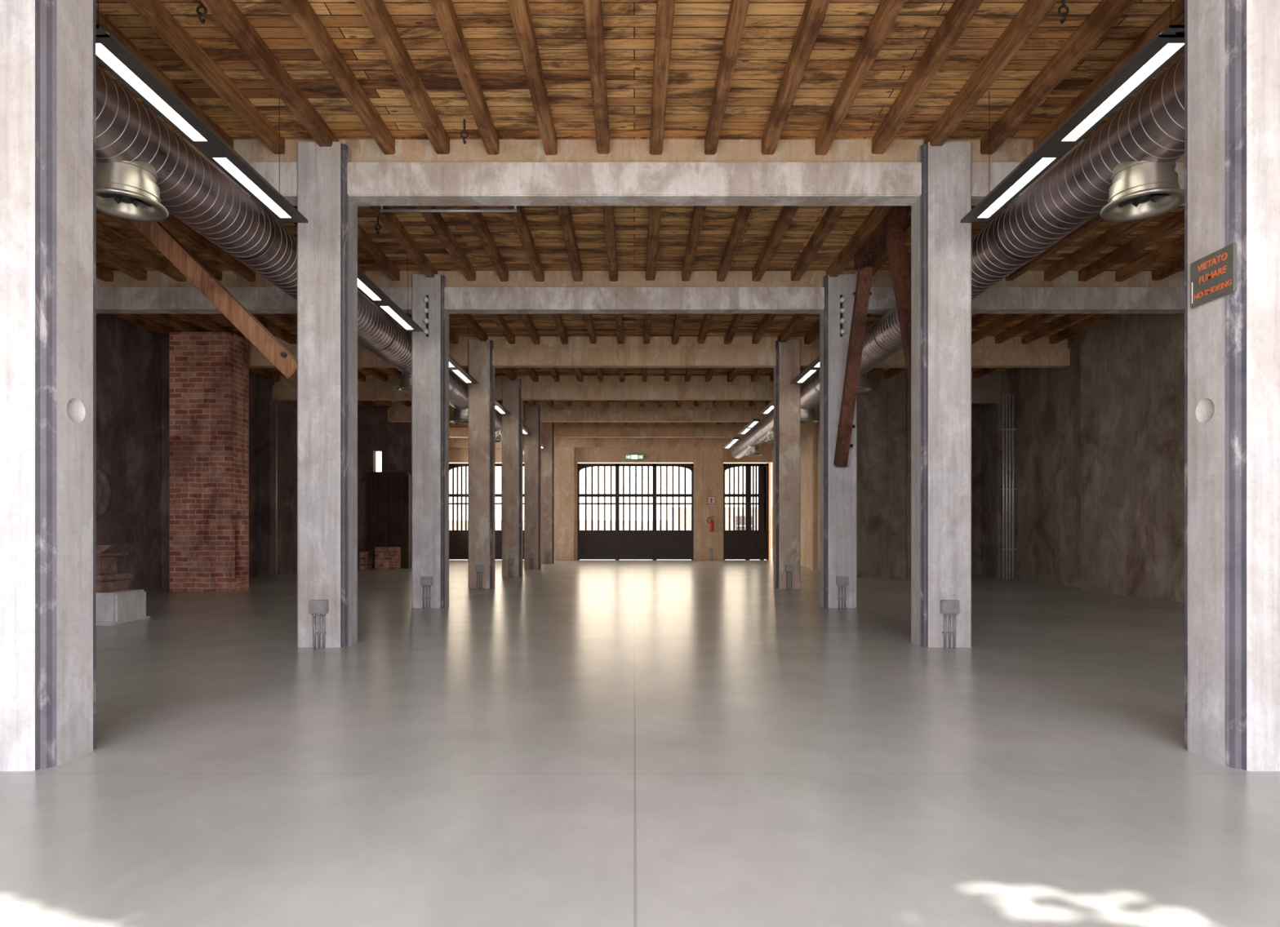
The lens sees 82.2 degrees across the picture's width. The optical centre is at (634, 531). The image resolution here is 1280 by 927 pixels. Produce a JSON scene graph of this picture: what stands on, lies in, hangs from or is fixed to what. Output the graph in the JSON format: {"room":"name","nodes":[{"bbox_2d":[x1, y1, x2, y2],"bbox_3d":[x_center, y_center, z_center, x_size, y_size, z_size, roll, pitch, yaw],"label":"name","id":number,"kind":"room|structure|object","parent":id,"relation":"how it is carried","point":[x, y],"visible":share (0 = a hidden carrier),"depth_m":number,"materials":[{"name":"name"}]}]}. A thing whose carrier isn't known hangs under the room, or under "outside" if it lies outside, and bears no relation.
{"room":"empty warehouse","nodes":[
{"label":"empty warehouse","id":0,"kind":"room"},
{"bbox_2d":[96,313,297,591],"bbox_3d":[-10.575,-1.575,12.650,0.650,5.720,27.300,0,0,0],"label":"wall","id":1,"kind":"structure","parent":0,"point":[132,360],"depth_m":16.13,"materials":[{"name":"paint"}]},
{"bbox_2d":[96,464,111,519],"bbox_3d":[-10.550,-0.765,14.150,0.133,1.180,1.180,0,0,0],"label":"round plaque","id":2,"kind":"structure","parent":1,"relation":"attached to","point":[103,490],"depth_m":14.51,"materials":[{"name":"paint"}]},
{"bbox_2d":[357,406,411,568],"bbox_3d":[-9.225,-1.575,29.500,2.750,5.720,7.000,0,0,0],"label":"wall","id":3,"kind":"structure","parent":0,"point":[375,433],"depth_m":26.00,"materials":[{"name":"paint"}]},
{"bbox_2d":[448,447,772,560],"bbox_3d":[-1.100,-1.575,33.025,15.200,5.720,0.550,0,0,0],"label":"wall","id":4,"kind":"structure","parent":0,"point":[708,462],"depth_m":32.75,"materials":[{"name":"paint"}]},
{"bbox_2d":[448,463,524,559],"bbox_3d":[-6.325,-0.895,33.053,4.250,4.360,0.175,0,0,0],"label":"door","id":5,"kind":"structure","parent":4,"relation":"in","point":[458,540],"depth_m":33.05,"materials":[{"name":"paint"}]},
{"bbox_2d":[625,454,644,460],"bbox_3d":[0.000,-3.335,32.919,0.840,0.240,0.163,0,0,0],"label":"exit sign","id":6,"kind":"object","parent":4,"relation":"attached to","point":[628,457],"visible":1,"depth_m":32.85,"materials":[{"name":"paint"}]},
{"bbox_2d":[577,463,693,559],"bbox_3d":[0.050,-0.895,33.053,5.220,4.360,0.175,0,0,0],"label":"door","id":7,"kind":"structure","parent":4,"relation":"in","point":[617,544],"depth_m":33.05,"materials":[{"name":"paint"}]},
{"bbox_2d":[706,515,714,531],"bbox_3d":[3.399,-0.345,32.642,0.327,0.700,0.215,0,0,0],"label":"fire extinguisher","id":8,"kind":"object","parent":4,"relation":"attached to","point":[711,522],"visible":1,"depth_m":32.55,"materials":[{"name":"red paint"}]},
{"bbox_2d":[707,496,715,504],"bbox_3d":[3.440,-1.395,32.738,0.360,0.360,0.018,0,0,0],"label":"sign","id":9,"kind":"object","parent":4,"relation":"attached to","point":[711,500],"visible":1,"depth_m":32.73,"materials":[{"name":"red paint"}]},
{"bbox_2d":[709,547,713,560],"bbox_3d":[3.440,1.010,32.714,0.160,0.550,0.068,0,0,0],"label":"junction box","id":10,"kind":"object","parent":4,"relation":"attached to","point":[711,549],"visible":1,"depth_m":32.70,"materials":[{"name":"grey metal"}]},
{"bbox_2d":[723,463,768,559],"bbox_3d":[5.025,-0.895,33.053,2.050,4.360,0.175,0,0,0],"label":"door","id":11,"kind":"structure","parent":4,"relation":"in","point":[747,544],"depth_m":33.05,"materials":[{"name":"paint"}]},
{"bbox_2d":[0,560,1279,926],"bbox_3d":[-0.125,1.385,16.000,21.550,0.200,34.600,0,0,0],"label":"floor","id":12,"kind":"structure","parent":0,"point":[575,743],"depth_m":3.91,"materials":[{"name":"concrete"}]},
{"bbox_2d":[0,0,96,771],"bbox_3d":[-3.435,-1.515,4.135,0.540,5.600,0.410,0,0,0],"label":"concrete column","id":13,"kind":"structure","parent":12,"relation":"on","point":[48,47],"depth_m":3.98,"materials":[{"name":"grey concrete"}]},
{"bbox_2d":[96,589,151,626],"bbox_3d":[-7.505,1.065,10.360,0.890,0.440,0.760,0,0,0],"label":"concrete plinth","id":14,"kind":"object","parent":12,"relation":"on","point":[114,608],"visible":0.5,"depth_m":10.15,"materials":[{"name":"grey concrete"}]},
{"bbox_2d":[96,544,142,592],"bbox_3d":[-7.620,0.515,10.380,0.920,0.660,0.640,0,0,0],"label":"machine","id":15,"kind":"object","parent":14,"relation":"on","point":[108,580],"visible":0.46,"depth_m":10.31,"materials":[{"name":"metal"}]},
{"bbox_2d":[168,332,248,591],"bbox_3d":[-9.240,-1.480,15.975,1.296,5.530,0.750,0,0,0],"label":"brick pillar","id":16,"kind":"structure","parent":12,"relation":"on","point":[209,371],"depth_m":15.60,"materials":[{"name":"red brick"}]},
{"bbox_2d":[275,396,277,577],"bbox_3d":[-9.950,-1.235,20.400,0.040,5.040,0.040,0,0,0],"label":"conduit","id":17,"kind":"object","parent":12,"relation":"on","point":[276,397],"visible":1,"depth_m":20.39,"materials":[{"name":"grey metal"}]},
{"bbox_2d":[297,142,357,648],"bbox_3d":[-3.470,-1.515,8.325,0.540,5.600,0.410,0,0,0],"label":"concrete column","id":18,"kind":"structure","parent":12,"relation":"on","point":[327,244],"depth_m":8.12,"materials":[{"name":"grey concrete"}]},
{"bbox_2d":[309,600,328,648],"bbox_3d":[-3.475,1.020,8.078,0.190,0.531,0.080,0,0,0],"label":"junction box","id":19,"kind":"object","parent":18,"relation":"attached to","point":[316,606],"visible":1,"depth_m":8.07,"materials":[{"name":"grey metal"}]},
{"bbox_2d":[183,139,1184,205],"bbox_3d":[-0.375,-4.095,8.335,20.450,0.680,0.270,0,0,0],"label":"concrete beam","id":20,"kind":"object","parent":18,"relation":"on","point":[522,173],"visible":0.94,"depth_m":8.20,"materials":[{"name":"grey concrete"}]},
{"bbox_2d":[129,220,297,381],"bbox_3d":[-4.760,-2.735,8.260,2.045,2.045,0.240,0,0,0],"label":"brace","id":21,"kind":"object","parent":20,"relation":"attached to","point":[156,233],"visible":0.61,"depth_m":8.18,"materials":[{"name":"wood"}]},
{"bbox_2d":[940,600,959,648],"bbox_3d":[3.475,1.020,8.078,0.190,0.531,0.080,0,0,0],"label":"junction box","id":22,"kind":"object","parent":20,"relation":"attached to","point":[947,606],"visible":1,"depth_m":8.07,"materials":[{"name":"grey metal"}]},
{"bbox_2d":[359,546,400,569],"bbox_3d":[-8.721,0.910,25.200,1.288,0.750,0.400,0,0,0],"label":"brick pier","id":23,"kind":"object","parent":12,"relation":"on","point":[385,557],"visible":1,"depth_m":25.00,"materials":[{"name":"red brick"}]},
{"bbox_2d":[364,472,411,568],"bbox_3d":[-8.591,-0.385,25.705,1.512,3.340,0.490,0,0,0],"label":"door","id":24,"kind":"structure","parent":12,"relation":"on","point":[388,495],"depth_m":25.55,"materials":[{"name":"brown wood"}]},
{"bbox_2d":[411,274,448,608],"bbox_3d":[-3.470,-1.515,12.515,0.540,5.600,0.410,0,0,0],"label":"concrete column","id":25,"kind":"structure","parent":12,"relation":"on","point":[430,354],"depth_m":12.31,"materials":[{"name":"grey concrete"}]},
{"bbox_2d":[422,294,429,337],"bbox_3d":[-3.470,-3.615,12.245,0.090,0.700,0.129,0,0,0],"label":"bracket","id":26,"kind":"object","parent":25,"relation":"attached to","point":[425,300],"visible":1,"depth_m":12.21,"materials":[{"name":"metal"}]},
{"bbox_2d":[420,576,432,608],"bbox_3d":[-3.475,1.020,12.268,0.190,0.531,0.080,0,0,0],"label":"junction box","id":27,"kind":"object","parent":25,"relation":"attached to","point":[426,581],"visible":1,"depth_m":12.26,"materials":[{"name":"grey metal"}]},
{"bbox_2d":[96,271,1184,313],"bbox_3d":[-0.375,-4.095,12.525,20.450,0.680,0.270,0,0,0],"label":"concrete beam","id":28,"kind":"object","parent":25,"relation":"on","point":[775,292],"visible":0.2,"depth_m":12.39,"materials":[{"name":"grey concrete"}]},
{"bbox_2d":[835,576,848,608],"bbox_3d":[3.475,1.020,12.268,0.190,0.531,0.080,0,0,0],"label":"junction box","id":29,"kind":"object","parent":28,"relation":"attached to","point":[842,581],"visible":1,"depth_m":12.26,"materials":[{"name":"grey metal"}]},
{"bbox_2d":[840,294,845,337],"bbox_3d":[3.470,-3.615,12.245,0.090,0.700,0.129,0,0,0],"label":"bracket","id":30,"kind":"object","parent":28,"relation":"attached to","point":[842,300],"visible":1,"depth_m":12.21,"materials":[{"name":"metal"}]},
{"bbox_2d":[833,205,911,466],"bbox_3d":[3.448,-2.662,10.440,0.304,3.186,3.691,0,0,0],"label":"knee brace","id":31,"kind":"object","parent":28,"relation":"attached to","point":[889,233],"visible":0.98,"depth_m":10.76,"materials":[{"name":"wood"}]},
{"bbox_2d":[468,339,495,588],"bbox_3d":[-3.470,-1.515,16.705,0.540,5.600,0.410,0,0,0],"label":"concrete column","id":32,"kind":"structure","parent":12,"relation":"on","point":[482,395],"depth_m":16.50,"materials":[{"name":"grey concrete"}]},
{"bbox_2d":[244,336,1070,368],"bbox_3d":[-0.375,-4.095,16.715,20.450,0.680,0.270,0,0,0],"label":"concrete beam","id":33,"kind":"object","parent":32,"relation":"on","point":[579,353],"visible":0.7,"depth_m":16.58,"materials":[{"name":"grey concrete"}]},
{"bbox_2d":[96,64,524,456],"bbox_3d":[-4.400,-3.285,16.111,0.664,0.960,29.823,0,0,0],"label":"ventilation duct","id":34,"kind":"object","parent":33,"relation":"hanging from","point":[146,172],"visible":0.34,"depth_m":6.98,"materials":[{"name":"metal"}]},
{"bbox_2d":[96,160,168,222],"bbox_3d":[-4.400,-3.060,6.350,0.626,0.510,0.626,0,0,0],"label":"air diffuser","id":35,"kind":"object","parent":34,"relation":"attached to","point":[129,190],"depth_m":6.32,"materials":[{"name":"silver metal"}]},
{"bbox_2d":[396,372,411,393],"bbox_3d":[-4.400,-3.060,14.600,0.626,0.510,0.626,0,0,0],"label":"air diffuser","id":36,"kind":"object","parent":34,"relation":"attached to","point":[406,380],"depth_m":14.39,"materials":[{"name":"silver metal"}]},
{"bbox_2d":[449,408,468,423],"bbox_3d":[-4.400,-3.060,18.800,0.626,0.510,0.626,0,0,0],"label":"air diffuser","id":37,"kind":"object","parent":34,"relation":"attached to","point":[460,415],"depth_m":18.59,"materials":[{"name":"silver metal"}]},
{"bbox_2d":[495,430,502,443],"bbox_3d":[-4.400,-3.060,22.900,0.626,0.510,0.626,0,0,0],"label":"air diffuser","id":38,"kind":"object","parent":34,"relation":"attached to","point":[498,437],"depth_m":22.76,"materials":[{"name":"silver metal"}]},
{"bbox_2d":[475,564,484,589],"bbox_3d":[-3.475,1.020,16.458,0.190,0.531,0.080,0,0,0],"label":"junction box","id":39,"kind":"object","parent":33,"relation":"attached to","point":[478,568],"visible":1,"depth_m":16.45,"materials":[{"name":"grey metal"}]},
{"bbox_2d":[730,53,1184,458],"bbox_3d":[4.400,-3.285,16.111,0.664,0.960,29.823,0,0,0],"label":"ventilation duct","id":40,"kind":"object","parent":33,"relation":"attached to","point":[1124,171],"visible":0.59,"depth_m":6.82,"materials":[{"name":"metal"}]},
{"bbox_2d":[745,445,762,456],"bbox_3d":[4.400,-3.060,27.000,0.626,0.510,0.626,0,0,0],"label":"air diffuser","id":41,"kind":"object","parent":40,"relation":"attached to","point":[752,451],"depth_m":26.81,"materials":[{"name":"silver metal"}]},
{"bbox_2d":[764,430,773,443],"bbox_3d":[4.400,-3.060,22.900,0.626,0.510,0.626,0,0,0],"label":"air diffuser","id":42,"kind":"object","parent":40,"relation":"attached to","point":[771,433],"depth_m":22.77,"materials":[{"name":"silver metal"}]},
{"bbox_2d":[800,408,818,423],"bbox_3d":[4.400,-3.060,18.800,0.626,0.510,0.626,0,0,0],"label":"air diffuser","id":43,"kind":"object","parent":40,"relation":"attached to","point":[807,415],"depth_m":18.59,"materials":[{"name":"silver metal"}]},
{"bbox_2d":[857,372,871,393],"bbox_3d":[4.400,-3.060,14.600,0.626,0.510,0.626,0,0,0],"label":"air diffuser","id":44,"kind":"object","parent":40,"relation":"attached to","point":[863,383],"depth_m":14.40,"materials":[{"name":"silver metal"}]},
{"bbox_2d":[1099,160,1184,222],"bbox_3d":[4.400,-3.060,6.350,0.626,0.510,0.626,0,0,0],"label":"air diffuser","id":45,"kind":"object","parent":40,"relation":"attached to","point":[1137,190],"depth_m":6.30,"materials":[{"name":"silver metal"}]},
{"bbox_2d":[502,378,522,577],"bbox_3d":[-3.470,-1.515,20.895,0.540,5.600,0.410,0,0,0],"label":"concrete column","id":46,"kind":"structure","parent":12,"relation":"on","point":[512,424],"depth_m":20.69,"materials":[{"name":"grey concrete"}]},
{"bbox_2d":[524,404,541,569],"bbox_3d":[-3.470,-1.515,25.085,0.540,5.600,0.410,0,0,0],"label":"concrete column","id":47,"kind":"structure","parent":12,"relation":"on","point":[532,442],"depth_m":24.88,"materials":[{"name":"grey concrete"}]},
{"bbox_2d":[272,375,813,400],"bbox_3d":[-2.200,-4.095,20.905,16.800,0.680,0.270,0,0,0],"label":"concrete beam","id":48,"kind":"object","parent":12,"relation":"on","point":[568,388],"visible":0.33,"depth_m":20.78,"materials":[{"name":"grey concrete"}]},
{"bbox_2d":[507,558,514,577],"bbox_3d":[-3.475,1.020,20.648,0.190,0.531,0.080,0,0,0],"label":"junction box","id":49,"kind":"object","parent":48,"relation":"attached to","point":[510,561],"visible":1,"depth_m":20.62,"materials":[{"name":"grey metal"}]},
{"bbox_2d":[541,422,554,564],"bbox_3d":[-3.470,-1.515,29.275,0.540,5.600,0.410,0,0,0],"label":"concrete column","id":50,"kind":"structure","parent":12,"relation":"on","point":[547,429],"depth_m":29.07,"materials":[{"name":"grey concrete"}]},
{"bbox_2d":[387,401,773,422],"bbox_3d":[-1.100,-4.095,25.095,14.600,0.680,0.270,0,0,0],"label":"concrete beam","id":51,"kind":"object","parent":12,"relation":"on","point":[579,411],"visible":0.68,"depth_m":24.96,"materials":[{"name":"beige concrete"}]},
{"bbox_2d":[528,554,534,569],"bbox_3d":[-3.475,1.020,24.838,0.190,0.531,0.080,0,0,0],"label":"junction box","id":52,"kind":"object","parent":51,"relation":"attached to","point":[531,556],"visible":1,"depth_m":24.83,"materials":[{"name":"grey metal"}]},
{"bbox_2d":[773,339,800,588],"bbox_3d":[3.470,-1.515,16.705,0.540,5.600,0.410,0,0,0],"label":"concrete column","id":53,"kind":"structure","parent":12,"relation":"on","point":[787,396],"depth_m":16.50,"materials":[{"name":"grey concrete"}]},
{"bbox_2d":[784,564,793,589],"bbox_3d":[3.475,1.020,16.458,0.190,0.531,0.080,0,0,0],"label":"junction box","id":54,"kind":"object","parent":53,"relation":"attached to","point":[788,568],"visible":1,"depth_m":16.45,"materials":[{"name":"grey metal"}]},
{"bbox_2d":[819,274,857,608],"bbox_3d":[3.470,-1.515,12.515,0.540,5.600,0.410,0,0,0],"label":"concrete column","id":55,"kind":"structure","parent":12,"relation":"on","point":[837,485],"depth_m":12.31,"materials":[{"name":"grey concrete"}]},
{"bbox_2d":[911,142,971,648],"bbox_3d":[3.470,-1.515,8.325,0.540,5.600,0.410,0,0,0],"label":"concrete column","id":56,"kind":"structure","parent":12,"relation":"on","point":[941,244],"depth_m":8.12,"materials":[{"name":"grey concrete"}]},
{"bbox_2d":[1184,0,1279,771],"bbox_3d":[3.505,-1.515,4.135,0.540,5.600,0.410,0,0,0],"label":"concrete column","id":57,"kind":"structure","parent":12,"relation":"on","point":[1232,47],"depth_m":3.98,"materials":[{"name":"grey concrete"}]},
{"bbox_3d":[-0.375,-4.095,4.145,20.450,0.680,0.270,0,0,0],"label":"concrete beam","id":58,"kind":"object","parent":12,"relation":"on","visible":0},
{"bbox_2d":[1190,243,1236,308],"bbox_3d":[3.224,-1.420,4.090,0.022,0.260,0.310,0,0,0],"label":"no smoking sign","id":59,"kind":"object","parent":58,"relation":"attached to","point":[1213,277],"visible":1,"depth_m":4.07,"materials":[{"name":"grey metal"}]},
{"bbox_2d":[96,0,1184,425],"bbox_3d":[-0.343,-4.351,16.315,19.830,0.192,32.669,0,0,0],"label":"ceiling joists","id":60,"kind":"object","parent":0,"point":[227,13],"depth_m":7.68,"materials":[{"name":"brown wood"}]},
{"bbox_2d":[195,0,207,23],"bbox_3d":[-3.550,-4.305,6.020,0.090,0.260,0.080,0,0,0],"label":"ceiling hook","id":61,"kind":"object","parent":60,"relation":"hanging from","point":[201,6],"depth_m":6.01,"materials":[{"name":"black metal"}]},
{"bbox_2d":[96,0,307,222],"bbox_3d":[-3.562,-3.836,6.250,0.276,1.198,2.900,0,0,0],"label":"pendant lamp","id":62,"kind":"object","parent":60,"relation":"hanging from","point":[112,54],"visible":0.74,"depth_m":5.82,"materials":[{"name":"metal"},{"name":"glowing plastic diffuser"}]},
{"bbox_2d":[374,217,381,234],"bbox_3d":[-3.600,-4.305,10.300,0.090,0.260,0.080,0,0,0],"label":"ceiling hook","id":63,"kind":"object","parent":60,"relation":"hanging from","point":[375,225],"depth_m":10.29,"materials":[{"name":"black metal"}]},
{"bbox_2d":[357,253,422,332],"bbox_3d":[-3.562,-3.836,10.440,0.276,1.198,2.900,0,0,0],"label":"pendant lamp","id":64,"kind":"object","parent":60,"relation":"hanging from","point":[367,287],"visible":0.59,"depth_m":10.48,"materials":[{"name":"metal"}]},
{"bbox_2d":[357,279,413,329],"bbox_3d":[-3.600,-3.252,10.415,0.114,0.016,2.710,0,0,0],"label":"diffuser","id":65,"kind":"object","parent":64,"relation":"attached to","point":[363,287],"depth_m":10.48,"materials":[{"name":"white"}]},
{"bbox_2d":[379,205,517,212],"bbox_3d":[-2.265,-4.166,8.950,1.670,0.538,0.034,0,0,0],"label":"rail","id":66,"kind":"object","parent":60,"relation":"hanging from","point":[515,210],"visible":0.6,"depth_m":8.94,"materials":[{"name":"grey metal"}]},
{"bbox_2d":[448,355,478,383],"bbox_3d":[-3.562,-3.836,14.630,0.276,1.198,2.900,0,0,0],"label":"pendant lamp","id":67,"kind":"object","parent":60,"relation":"hanging from","point":[454,366],"visible":0.53,"depth_m":14.95,"materials":[{"name":"metal"}]},
{"bbox_2d":[448,362,471,382],"bbox_3d":[-3.600,-3.252,14.605,0.114,0.016,2.710,0,0,0],"label":"diffuser","id":68,"kind":"object","parent":67,"relation":"attached to","point":[453,368],"depth_m":15.04,"materials":[{"name":"white plastic"}]},
{"bbox_2d":[460,119,468,144],"bbox_3d":[-1.830,-4.305,7.900,0.090,0.260,0.080,0,0,0],"label":"ceiling hook","id":69,"kind":"object","parent":60,"relation":"hanging from","point":[464,137],"depth_m":7.89,"materials":[{"name":"black metal"}]},
{"bbox_2d":[495,399,510,414],"bbox_3d":[-3.562,-3.836,18.820,0.276,1.198,2.900,0,0,0],"label":"pendant lamp","id":70,"kind":"object","parent":60,"relation":"hanging from","point":[500,408],"visible":0.45,"depth_m":19.46,"materials":[{"name":"metal"}]},
{"bbox_2d":[495,405,505,413],"bbox_3d":[-3.600,-3.252,18.795,0.114,0.016,2.710,0,0,0],"label":"diffuser","id":71,"kind":"object","parent":70,"relation":"attached to","point":[498,408],"depth_m":19.57,"materials":[{"name":"white plastic"}]},
{"bbox_2d":[466,313,555,314],"bbox_3d":[-2.200,-4.166,13.140,1.600,0.538,0.034,0,0,0],"label":"rail","id":72,"kind":"object","parent":60,"relation":"hanging from","point":[467,313],"visible":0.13,"depth_m":13.13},
{"bbox_2d":[522,425,531,434],"bbox_3d":[-3.562,-3.836,23.010,0.276,1.198,2.900,0,0,0],"label":"pendant lamp","id":73,"kind":"object","parent":60,"relation":"hanging from","point":[525,431],"visible":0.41,"depth_m":23.74,"materials":[{"name":"metal"}]},
{"bbox_2d":[448,422,759,438],"bbox_3d":[-1.100,-4.095,29.285,14.600,0.680,0.270,0,0,0],"label":"concrete beam","id":74,"kind":"object","parent":60,"relation":"attached to","point":[572,429],"visible":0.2,"depth_m":29.15,"materials":[{"name":"beige concrete"}]},
{"bbox_2d":[543,551,549,564],"bbox_3d":[-3.475,1.020,29.028,0.190,0.531,0.080,0,0,0],"label":"junction box","id":75,"kind":"object","parent":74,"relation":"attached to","point":[546,553],"visible":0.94,"depth_m":29.00,"materials":[{"name":"grey metal"}]},
{"bbox_2d":[448,438,773,447],"bbox_3d":[-1.100,-4.095,32.685,14.600,0.680,0.270,0,0,0],"label":"concrete beam","id":76,"kind":"structure","parent":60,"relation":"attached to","point":[453,442],"depth_m":32.55,"materials":[{"name":"beige concrete"}]},
{"bbox_2d":[721,422,739,448],"bbox_3d":[3.562,-3.836,27.200,0.276,1.198,2.900,0,0,0],"label":"pendant lamp","id":77,"kind":"object","parent":60,"relation":"hanging from","point":[734,440],"visible":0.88,"depth_m":27.01,"materials":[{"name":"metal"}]},
{"bbox_2d":[737,418,759,434],"bbox_3d":[3.562,-3.836,23.010,0.276,1.198,2.900,0,0,0],"label":"pendant lamp","id":78,"kind":"object","parent":60,"relation":"hanging from","point":[751,424],"visible":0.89,"depth_m":22.61,"materials":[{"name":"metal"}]},
{"bbox_2d":[741,422,757,434],"bbox_3d":[3.600,-3.252,22.985,0.114,0.016,2.710,0,0,0],"label":"diffuser","id":79,"kind":"object","parent":78,"relation":"attached to","point":[752,424],"depth_m":22.97,"materials":[{"name":"white plastic"}]},
{"bbox_2d":[758,399,773,414],"bbox_3d":[3.562,-3.836,18.820,0.276,1.198,2.900,0,0,0],"label":"pendant lamp","id":80,"kind":"object","parent":60,"relation":"hanging from","point":[769,407],"visible":0.48,"depth_m":19.44,"materials":[{"name":"metal"}]},
{"bbox_2d":[763,405,773,413],"bbox_3d":[3.600,-3.252,18.795,0.114,0.016,2.710,0,0,0],"label":"diffuser","id":81,"kind":"object","parent":80,"relation":"attached to","point":[770,408],"depth_m":19.57,"materials":[{"name":"white plastic"}]},
{"bbox_2d":[790,355,819,383],"bbox_3d":[3.562,-3.836,14.630,0.276,1.198,2.900,0,0,0],"label":"pendant lamp","id":82,"kind":"object","parent":60,"relation":"hanging from","point":[814,366],"visible":0.6,"depth_m":14.95,"materials":[{"name":"metal"}]},
{"bbox_2d":[797,362,819,382],"bbox_3d":[3.600,-3.252,14.605,0.114,0.016,2.710,0,0,0],"label":"diffuser","id":83,"kind":"object","parent":82,"relation":"attached to","point":[814,369],"depth_m":15.04,"materials":[{"name":"white plastic"}]},
{"bbox_2d":[1057,0,1068,23],"bbox_3d":[3.520,-4.305,6.020,0.090,0.260,0.080,0,0,0],"label":"ceiling hook","id":84,"kind":"object","parent":60,"relation":"hanging from","point":[1064,14],"depth_m":6.01,"materials":[{"name":"black metal"}]},
{"bbox_2d":[960,0,1184,222],"bbox_3d":[3.562,-3.836,6.250,0.276,1.198,2.900,0,0,0],"label":"pendant lamp","id":85,"kind":"object","parent":60,"relation":"hanging from","point":[1162,48],"visible":0.88,"depth_m":5.77,"materials":[{"name":"metal"},{"name":"plastic"}]},
{"bbox_2d":[96,0,1184,406],"bbox_3d":[-0.125,-4.465,16.000,21.550,0.060,34.600,0,0,0],"label":"ceiling","id":86,"kind":"structure","parent":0,"point":[771,27],"depth_m":7.42,"materials":[{"name":"brown wood"}]},
{"bbox_2d":[766,371,1000,577],"bbox_3d":[8.150,-1.575,26.985,4.200,5.720,13.370,0,0,0],"label":"wall","id":87,"kind":"structure","parent":0,"point":[884,411],"depth_m":20.40,"materials":[{"name":"brown paint"}]},
{"bbox_2d":[981,313,1184,603],"bbox_3d":[10.140,-1.575,10.500,0.820,5.720,23.000,0,0,0],"label":"wall","id":88,"kind":"structure","parent":0,"point":[1099,438],"depth_m":15.52,"materials":[{"name":"brown paint"}]},
{"bbox_2d":[1000,394,1017,579],"bbox_3d":[10.010,-1.190,19.615,0.380,4.950,0.090,0,0,0],"label":"pipes","id":89,"kind":"object","parent":88,"relation":"attached to","point":[1003,428],"visible":1,"depth_m":19.58,"materials":[{"name":"grey metal"}]},
{"label":"outside","id":90,"kind":"structure","parent":0,"visible":0},
{"bbox_3d":[0.000,1.425,20.000,120.000,0.220,120.000,0,0,0],"label":"ground","id":91,"kind":"structure","parent":90,"visible":0},
{"bbox_2d":[448,507,772,547],"bbox_3d":[5.000,-0.315,59.460,70.000,3.200,3.080,0,0,0],"label":"building","id":92,"kind":"structure","parent":91,"relation":"on","point":[688,510],"depth_m":59.37,"materials":[{"name":"paint"}]}
]}

